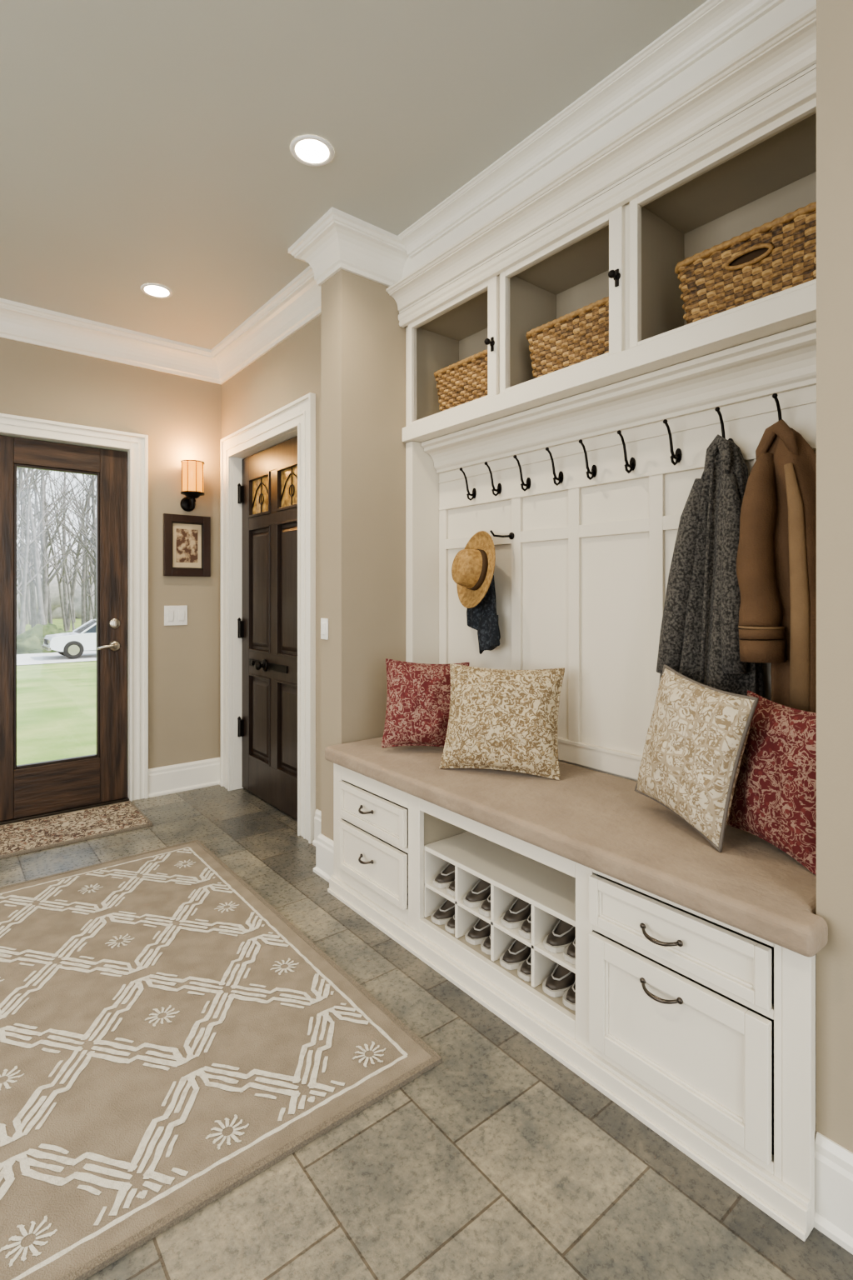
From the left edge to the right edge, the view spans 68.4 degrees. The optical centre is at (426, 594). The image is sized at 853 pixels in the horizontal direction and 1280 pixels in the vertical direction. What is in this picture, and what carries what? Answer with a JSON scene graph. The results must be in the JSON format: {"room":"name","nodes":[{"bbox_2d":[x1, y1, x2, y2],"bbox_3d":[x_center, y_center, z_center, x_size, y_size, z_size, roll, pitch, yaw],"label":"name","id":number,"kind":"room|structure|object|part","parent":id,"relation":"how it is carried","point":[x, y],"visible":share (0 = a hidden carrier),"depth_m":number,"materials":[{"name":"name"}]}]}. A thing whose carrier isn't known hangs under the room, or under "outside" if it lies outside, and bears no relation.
{"room":"mudroom","nodes":[
{"label":"mudroom","id":0,"kind":"room"},
{"bbox_2d":[0,337,221,769],"bbox_3d":[-2.817,-0.155,2.881,4.005,2.710,0.120,0,0,-39],"label":"wall","id":1,"kind":"structure","parent":0,"point":[181,417],"depth_m":3.80,"materials":[{"name":"paint"}]},
{"bbox_2d":[0,435,129,824],"bbox_3d":[-2.050,0.180,3.459,0.745,2.040,0.138,0,0,-39],"label":"door","id":2,"kind":"structure","parent":1,"relation":"in","point":[35,790],"depth_m":3.52,"materials":[{"name":"brown wood"}]},
{"bbox_3d":[-1.817,0.231,3.593,0.130,0.191,0.056,0,0,-39],"label":"lever handle","id":3,"kind":"part","parent":2,"relation":"part of","materials":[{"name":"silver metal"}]},
{"bbox_2d":[0,413,148,801],"bbox_3d":[-2.058,0.129,3.469,0.941,2.143,0.152,0,0,-39],"label":"trim","id":4,"kind":"structure","parent":1,"relation":"attached to","point":[136,445],"depth_m":3.67,"materials":[{"name":"white wood"}]},
{"bbox_2d":[164,605,187,625],"bbox_3d":[-1.528,0.125,3.827,0.136,0.120,0.013,0,0,-39],"label":"switch plate","id":5,"kind":"object","parent":1,"relation":"attached to","point":[173,615],"visible":1,"depth_m":3.82,"materials":[{"name":"plastic"}]},
{"bbox_2d":[148,757,220,797],"bbox_3d":[-2.810,1.117,2.775,3.885,0.165,0.055,0,0,-39],"label":"baseboard","id":6,"kind":"structure","parent":1,"relation":"attached to","point":[170,779],"depth_m":3.85,"materials":[{"name":"white wood"}]},
{"bbox_2d":[163,513,210,576],"bbox_3d":[-1.473,-0.302,3.862,0.280,0.375,0.026,0,0,-39],"label":"picture frame","id":7,"kind":"object","parent":1,"relation":"attached to","point":[187,538],"visible":1,"depth_m":3.86,"materials":[{"name":"brown wood"}]},
{"bbox_2d":[180,460,204,511],"bbox_3d":[-1.425,-0.660,3.814,0.136,0.291,0.161,0,0,-39],"label":"wall sconce","id":8,"kind":"object","parent":1,"relation":"attached to","point":[192,470],"visible":1,"depth_m":3.76,"materials":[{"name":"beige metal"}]},
{"bbox_3d":[-1.418,-0.712,3.804,0.124,0.183,0.124,0,0,-19],"label":"lamp shade","id":9,"kind":"part","parent":8,"relation":"part of","materials":[{"name":"beige glass"}]},
{"bbox_2d":[221,314,321,810],"bbox_3d":[-0.782,-0.155,3.448,0.120,2.710,1.540,0,0,-39],"label":"wall","id":10,"kind":"structure","parent":0,"point":[292,370],"depth_m":3.26,"materials":[{"name":"paint"}]},
{"bbox_2d":[237,435,297,819],"bbox_3d":[-0.874,0.175,3.533,0.106,2.030,0.911,0,0,-39],"label":"door","id":11,"kind":"structure","parent":10,"relation":"in","point":[269,475],"depth_m":3.57,"materials":[{"name":"brown paint"}]},
{"bbox_3d":[-1.149,0.091,3.871,0.030,1.567,0.039,0,0,-39],"label":"hinges","id":12,"kind":"part","parent":11,"relation":"part of","materials":[{"name":"black metal"}]},
{"bbox_2d":[220,392,315,843],"bbox_3d":[-0.869,0.112,3.531,0.152,2.177,1.174,0,0,-39],"label":"trim","id":13,"kind":"structure","parent":10,"relation":"attached to","point":[297,417],"depth_m":3.40,"materials":[{"name":"white wood"}]},
{"bbox_2d":[312,809,333,882],"bbox_3d":[-0.451,1.117,2.805,0.166,0.165,0.458,0,0,-39],"label":"baseboard","id":14,"kind":"structure","parent":10,"relation":"attached to","point":[324,845],"depth_m":2.68,"materials":[{"name":"white wood"}]},
{"bbox_2d":[0,0,707,349],"bbox_3d":[-0.616,-1.560,0.449,4.600,0.100,6.670,0,0,-39],"label":"ceiling","id":15,"kind":"structure","parent":0,"point":[142,142],"depth_m":2.00,"materials":[{"name":"paint"}]},
{"bbox_2d":[140,283,172,298],"bbox_3d":[-1.339,-1.506,3.114,0.148,0.006,0.148,0,0,-39],"label":"recessed light","id":16,"kind":"object","parent":15,"relation":"in","point":[157,291],"visible":1,"depth_m":3.11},
{"bbox_2d":[290,135,334,166],"bbox_3d":[-0.389,-1.506,2.132,0.148,0.006,0.148,0,0,-39],"label":"recessed light","id":17,"kind":"object","parent":15,"relation":"in","point":[309,150],"visible":1,"depth_m":2.13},
{"bbox_2d":[321,269,407,840],"bbox_3d":[-0.109,-0.155,2.892,0.755,2.710,0.170,0,0,-39],"label":"wall column","id":18,"kind":"structure","parent":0,"point":[363,341],"depth_m":2.67,"materials":[{"name":"paint"}]},
{"bbox_2d":[320,618,328,639],"bbox_3d":[-0.440,0.145,2.688,0.014,0.090,0.055,0,0,-39],"label":"light switch","id":19,"kind":"object","parent":18,"relation":"attached to","point":[324,622],"visible":1,"depth_m":2.68,"materials":[{"name":"plastic"}]},
{"bbox_2d":[405,441,439,664],"bbox_3d":[-0.005,-0.035,2.833,0.185,1.282,0.048,0,0,-39],"label":"panel","id":20,"kind":"object","parent":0,"point":[422,477],"depth_m":2.79,"materials":[{"name":"white wood"}]},
{"bbox_2d":[0,784,852,1279],"bbox_3d":[-0.616,1.260,0.449,4.600,0.120,6.670,0,0,-39],"label":"floor","id":21,"kind":"structure","parent":0,"point":[498,1161],"depth_m":1.30,"materials":[{"name":"tile"}]},
{"bbox_2d":[0,800,152,859],"bbox_3d":[-1.977,1.192,3.112,1.053,0.015,0.458,0,0,-39],"label":"doormat","id":22,"kind":"object","parent":21,"relation":"on","point":[44,832],"visible":1,"depth_m":3.19,"materials":[{"name":"beige carpet"}]},
{"bbox_2d":[0,840,442,1279],"bbox_3d":[-1.332,1.193,1.691,2.041,0.012,1.841,0,0,-39],"label":"area rug","id":23,"kind":"object","parent":21,"relation":"on","point":[169,1037],"visible":1,"depth_m":1.64,"materials":[{"name":"beige carpet"}]},
{"bbox_2d":[327,763,816,1241],"bbox_3d":[0.353,0.933,2.017,0.567,0.533,1.770,0,0,-39],"label":"storage bench","id":24,"kind":"object","parent":21,"relation":"on","point":[679,1008],"visible":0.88,"depth_m":1.48,"materials":[{"name":"white wood"}]},
{"bbox_3d":[-0.232,0.980,2.319,0.033,0.018,0.086,0,0,-39],"label":"drawer pull","id":25,"kind":"part","parent":24,"relation":"part of","materials":[{"name":"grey metal"}]},
{"bbox_3d":[-0.232,0.797,2.319,0.033,0.018,0.086,0,0,-39],"label":"drawer pull","id":26,"kind":"part","parent":24,"relation":"part of","materials":[{"name":"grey metal"}]},
{"bbox_2d":[431,899,454,934],"bbox_3d":[0.141,1.050,2.139,0.241,0.085,0.145,0,0,-39],"label":"loafer","id":27,"kind":"object","parent":24,"relation":"on","point":[445,915],"visible":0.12,"depth_m":2.09,"materials":[{"name":"leather"}]},
{"bbox_2d":[433,863,454,895],"bbox_3d":[0.147,0.931,2.143,0.241,0.085,0.145,0,0,-39],"label":"loafer","id":28,"kind":"object","parent":24,"relation":"in","point":[446,878],"visible":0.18,"depth_m":2.10,"materials":[{"name":"leather"}]},
{"bbox_2d":[463,879,490,916],"bbox_3d":[0.241,0.931,2.014,0.241,0.085,0.145,0,0,-39],"label":"loafer","id":29,"kind":"object","parent":24,"relation":"in","point":[479,897],"visible":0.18,"depth_m":1.97,"materials":[{"name":"leather"}]},
{"bbox_2d":[465,918,490,954],"bbox_3d":[0.248,1.050,2.020,0.241,0.085,0.145,0,0,-39],"label":"loafer","id":30,"kind":"object","parent":24,"relation":"on","point":[480,933],"visible":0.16,"depth_m":1.98,"materials":[{"name":"leather"}]},
{"bbox_2d":[500,939,531,981],"bbox_3d":[0.343,1.050,1.889,0.241,0.085,0.145,0,0,-39],"label":"sneaker","id":31,"kind":"object","parent":24,"relation":"on","point":[518,957],"visible":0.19,"depth_m":1.84,"materials":[{"name":"leather"}]},
{"bbox_2d":[500,898,531,939],"bbox_3d":[0.346,0.931,1.891,0.241,0.085,0.145,0,0,-39],"label":"loafer","id":32,"kind":"object","parent":24,"relation":"in","point":[519,916],"visible":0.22,"depth_m":1.85,"materials":[{"name":"leather"}]},
{"bbox_2d":[542,964,575,1010],"bbox_3d":[0.446,1.050,1.765,0.241,0.085,0.145,0,0,-39],"label":"sneaker","id":33,"kind":"object","parent":24,"relation":"on","point":[562,982],"visible":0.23,"depth_m":1.72,"materials":[{"name":"leather"}]},
{"bbox_2d":[543,920,575,964],"bbox_3d":[0.449,0.931,1.767,0.241,0.085,0.145,0,0,-39],"label":"sneaker","id":34,"kind":"object","parent":24,"relation":"in","point":[562,938],"visible":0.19,"depth_m":1.73,"materials":[{"name":"leather"}]},
{"bbox_2d":[325,736,828,957],"bbox_3d":[0.365,0.637,2.010,0.573,0.058,1.784,0,0,-39],"label":"bench cushion","id":35,"kind":"object","parent":24,"relation":"on","point":[597,821],"visible":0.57,"depth_m":1.60,"materials":[{"name":"fabric"}]},
{"bbox_2d":[381,658,469,747],"bbox_3d":[-0.001,0.430,2.473,0.346,0.353,0.159,0,0,1],"label":"throw pillow","id":36,"kind":"object","parent":35,"relation":"on","point":[418,699],"visible":0.65,"depth_m":2.42,"materials":[{"name":"red fabric"}]},
{"bbox_2d":[439,663,564,779],"bbox_3d":[0.263,0.429,2.185,0.416,0.354,0.188,0,0,19],"label":"throw pillow","id":37,"kind":"object","parent":35,"relation":"on","point":[500,719],"visible":1,"depth_m":2.13,"materials":[{"name":"beige fabric"}]},
{"bbox_2d":[635,664,759,852],"bbox_3d":[0.683,0.402,1.631,0.137,0.409,0.387,0,0,-14],"label":"patterned throw pillow","id":38,"kind":"object","parent":35,"relation":"on","point":[697,735],"visible":1,"depth_m":1.55,"materials":[{"name":"beige fabric"}]},
{"bbox_2d":[726,690,816,874],"bbox_3d":[0.838,0.426,1.484,0.121,0.361,0.298,0,0,-21],"label":"throw pillow","id":39,"kind":"object","parent":35,"relation":"on","point":[774,801],"visible":0.73,"depth_m":1.44,"materials":[{"name":"red fabric"}]},
{"bbox_3d":[0.512,0.884,1.391,0.033,0.018,0.104,0,0,-39],"label":"drawer pull","id":40,"kind":"part","parent":24,"relation":"part of","materials":[{"name":"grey metal"}]},
{"bbox_3d":[0.512,0.759,1.391,0.033,0.018,0.104,0,0,-39],"label":"drawer pull","id":41,"kind":"part","parent":24,"relation":"part of","materials":[{"name":"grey metal"}]},
{"bbox_2d":[402,0,816,309],"bbox_3d":[0.571,-1.380,2.197,0.362,0.260,1.765,0,0,-39],"label":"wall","id":42,"kind":"structure","parent":0,"point":[788,10],"depth_m":1.86,"materials":[{"name":"white wood"}]},
{"bbox_2d":[0,207,409,384],"bbox_3d":[-2.192,-1.427,2.143,4.058,0.165,1.815,0,0,-39],"label":"crown molding","id":43,"kind":"structure","parent":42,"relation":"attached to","point":[339,240],"depth_m":3.31,"materials":[{"name":"white wood"}]},
{"bbox_2d":[397,0,785,258],"bbox_3d":[0.424,-1.479,2.022,0.085,0.062,1.675,0,0,-39],"label":"crown molding","id":44,"kind":"structure","parent":42,"relation":"attached to","point":[714,22],"depth_m":1.90,"materials":[{"name":"white wood"}]},
{"bbox_2d":[816,0,852,1152],"bbox_3d":[2.009,-0.155,0.248,0.755,2.710,3.075,0,0,-39],"label":"wall","id":45,"kind":"structure","parent":0,"point":[834,17],"depth_m":1.19,"materials":[{"name":"paint"}]},
{"bbox_2d":[421,321,816,781],"bbox_3d":[0.565,-0.006,2.160,0.138,1.344,1.713,0,0,-39],"label":"wall paneling","id":46,"kind":"structure","parent":45,"relation":"attached to","point":[581,582],"depth_m":2.18,"materials":[{"name":"white wood"}]},
{"bbox_2d":[460,467,476,500],"bbox_3d":[0.172,-0.464,2.637,0.085,0.133,0.020,0,0,-39],"label":"coat hook","id":47,"kind":"object","parent":46,"relation":"attached to","point":[473,494],"visible":1,"depth_m":2.64,"materials":[{"name":"black metal"}]},
{"bbox_2d":[485,461,501,495],"bbox_3d":[0.265,-0.464,2.521,0.085,0.133,0.020,0,0,-39],"label":"coat hook","id":48,"kind":"object","parent":46,"relation":"attached to","point":[498,490],"visible":1,"depth_m":2.52,"materials":[{"name":"black metal"}]},
{"bbox_2d":[490,530,514,539],"bbox_3d":[0.297,-0.237,2.463,0.109,0.032,0.028,0,0,-37],"label":"peg","id":49,"kind":"object","parent":46,"relation":"attached to","point":[511,536],"visible":1,"depth_m":2.47,"materials":[{"name":"black metal"}]},
{"bbox_2d":[451,530,495,608],"bbox_3d":[0.172,-0.103,2.516,0.131,0.312,0.317,0,0,-22],"label":"straw hat","id":50,"kind":"object","parent":49,"relation":"hanging from","point":[473,567],"visible":1,"depth_m":2.47,"materials":[{"name":"beige wicker"}]},
{"bbox_2d":[466,575,500,654],"bbox_3d":[0.231,0.081,2.562,0.075,0.321,0.200,0,0,-39],"label":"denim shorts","id":51,"kind":"object","parent":49,"relation":"hanging from","point":[482,617],"visible":0.75,"depth_m":2.51,"materials":[{"name":"fabric"}]},
{"bbox_2d":[513,455,530,491],"bbox_3d":[0.363,-0.464,2.399,0.085,0.133,0.020,0,0,-39],"label":"coat hook","id":52,"kind":"object","parent":46,"relation":"attached to","point":[527,484],"visible":1,"depth_m":2.40,"materials":[{"name":"black metal"}]},
{"bbox_2d":[545,447,563,485],"bbox_3d":[0.462,-0.464,2.275,0.085,0.133,0.020,0,0,-39],"label":"coat hook","id":53,"kind":"object","parent":46,"relation":"attached to","point":[560,478],"visible":1,"depth_m":2.28,"materials":[{"name":"black metal"}]},
{"bbox_2d":[579,439,597,479],"bbox_3d":[0.553,-0.464,2.161,0.085,0.133,0.020,0,0,-39],"label":"coat hook","id":54,"kind":"object","parent":46,"relation":"attached to","point":[594,470],"visible":1,"depth_m":2.16,"materials":[{"name":"black metal"}]},
{"bbox_2d":[617,430,635,473],"bbox_3d":[0.648,-0.464,2.043,0.085,0.133,0.020,0,0,-39],"label":"coat hook","id":55,"kind":"object","parent":46,"relation":"attached to","point":[632,462],"visible":1,"depth_m":2.04,"materials":[{"name":"black metal"}]},
{"bbox_2d":[663,419,682,465],"bbox_3d":[0.749,-0.464,1.917,0.085,0.133,0.020,0,0,-39],"label":"coat hook","id":56,"kind":"object","parent":46,"relation":"attached to","point":[677,456],"visible":1,"depth_m":1.92,"materials":[{"name":"black metal"}]},
{"bbox_2d":[715,406,734,441],"bbox_3d":[0.849,-0.464,1.792,0.085,0.133,0.020,0,0,-39],"label":"coat hook","id":57,"kind":"object","parent":46,"relation":"attached to","point":[717,408],"visible":0.44,"depth_m":1.78,"materials":[{"name":"black metal"}]},
{"bbox_2d":[656,434,764,697],"bbox_3d":[0.796,-0.032,1.802,0.146,0.845,0.307,0,0,-39],"label":"coat","id":58,"kind":"object","parent":57,"relation":"hanging from","point":[699,635],"visible":0.78,"depth_m":1.75,"materials":[{"name":"grey fabric"}]},
{"bbox_2d":[772,393,782,420],"bbox_3d":[0.945,-0.464,1.673,0.085,0.133,0.020,0,0,-39],"label":"coat hook","id":59,"kind":"object","parent":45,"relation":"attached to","point":[774,395],"visible":0.42,"depth_m":1.66,"materials":[{"name":"black metal"}]},
{"bbox_2d":[736,419,816,712],"bbox_3d":[0.931,-0.050,1.596,0.192,0.810,0.240,0,0,-39],"label":"jacket","id":60,"kind":"object","parent":59,"relation":"hanging from","point":[777,557],"visible":0.78,"depth_m":1.59,"materials":[{"name":"brown fabric"}]},
{"bbox_2d":[814,1131,852,1254],"bbox_3d":[1.704,1.117,0.003,0.026,0.165,3.073,0,0,-39],"label":"baseboard","id":61,"kind":"structure","parent":45,"relation":"attached to","point":[833,1162],"depth_m":1.17,"materials":[{"name":"white wood"}]},
{"bbox_3d":[0.751,-0.155,2.341,0.100,2.710,1.765,0,0,-39],"label":"wall","id":62,"kind":"structure","parent":0,"visible":0},
{"bbox_2d":[386,4,816,442],"bbox_3d":[0.539,-1.004,2.172,0.422,0.652,1.760,0,0,-39],"label":"upper cabinet","id":63,"kind":"object","parent":62,"relation":"attached to","point":[626,245],"depth_m":1.94,"materials":[{"name":"white wood"}]},
{"bbox_2d":[434,349,487,411],"bbox_3d":[0.245,-0.851,2.625,0.258,0.216,0.423,0,0,-39],"label":"wicker basket","id":64,"kind":"object","parent":63,"relation":"in","point":[465,381],"visible":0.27,"depth_m":2.56,"materials":[{"name":"brown wicker"}]},
{"bbox_3d":[0.233,-0.936,2.333,0.037,0.052,0.024,0,0,-39],"label":"cabinet knob","id":65,"kind":"part","parent":63,"relation":"part of","materials":[{"name":"black metal"}]},
{"bbox_2d":[526,296,609,378],"bbox_3d":[0.577,-0.851,2.211,0.258,0.216,0.423,0,0,-39],"label":"wicker basket","id":66,"kind":"object","parent":63,"relation":"in","point":[581,335],"visible":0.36,"depth_m":2.14,"materials":[{"name":"brown wicker"}]},
{"bbox_3d":[0.571,-0.971,1.911,0.037,0.052,0.024,0,0,-39],"label":"cabinet knob","id":67,"kind":"part","parent":63,"relation":"part of","materials":[{"name":"black metal"}]},
{"bbox_2d":[675,201,816,324],"bbox_3d":[0.948,-0.854,1.740,0.268,0.221,0.443,0,0,-39],"label":"wicker basket","id":68,"kind":"object","parent":63,"relation":"in","point":[778,255],"visible":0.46,"depth_m":1.66,"materials":[{"name":"brown wicker"}]},
{"label":"outside","id":69,"kind":"structure","parent":0,"visible":0},
{"bbox_2d":[16,618,95,764],"bbox_3d":[-33.336,2.016,65.601,150.000,1.335,135.920,0,0,-39],"label":"lawn","id":70,"kind":"structure","parent":69,"point":[56,702],"depth_m":9.18,"materials":[{"name":"green plant"}]},
{"bbox_2d":[16,544,94,619],"bbox_3d":[-46.108,0.698,78.744,64.850,14.645,25.904,0,0,-39],"label":"woodland","id":71,"kind":"object","parent":70,"relation":"on","point":[53,585],"visible":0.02,"depth_m":70.64,"materials":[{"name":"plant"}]},
{"bbox_2d":[16,623,95,654],"bbox_3d":[-17.737,2.521,29.340,21.209,2.516,4.505,0,0,-37],"label":"shrubs","id":72,"kind":"object","parent":70,"relation":"on","point":[29,642],"visible":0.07,"depth_m":28.38,"materials":[{"name":"green plant"}]},
{"bbox_2d":[16,467,95,635],"bbox_3d":[-30.796,-11.000,47.311,30.364,27.653,43.998,0,0,-27],"label":"bare trees","id":73,"kind":"object","parent":70,"relation":"on","point":[29,568],"visible":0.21,"depth_m":39.02,"materials":[{"name":"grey plant"}]},
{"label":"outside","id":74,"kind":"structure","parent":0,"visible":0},
{"bbox_2d":[16,650,95,664],"bbox_3d":[-10.078,2.468,28.573,100.000,0.001,4.800,0,0,-39],"label":"driveway","id":75,"kind":"structure","parent":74,"point":[48,657],"depth_m":24.29,"materials":[{"name":"grey concrete"}]},
{"bbox_2d":[41,619,95,659],"bbox_3d":[-13.055,1.723,25.675,4.430,1.483,1.790,0,0,-39],"label":"parked car","id":76,"kind":"object","parent":75,"relation":"on","point":[72,645],"visible":0.48,"depth_m":24.27,"materials":[{"name":"paint"}]}
]}

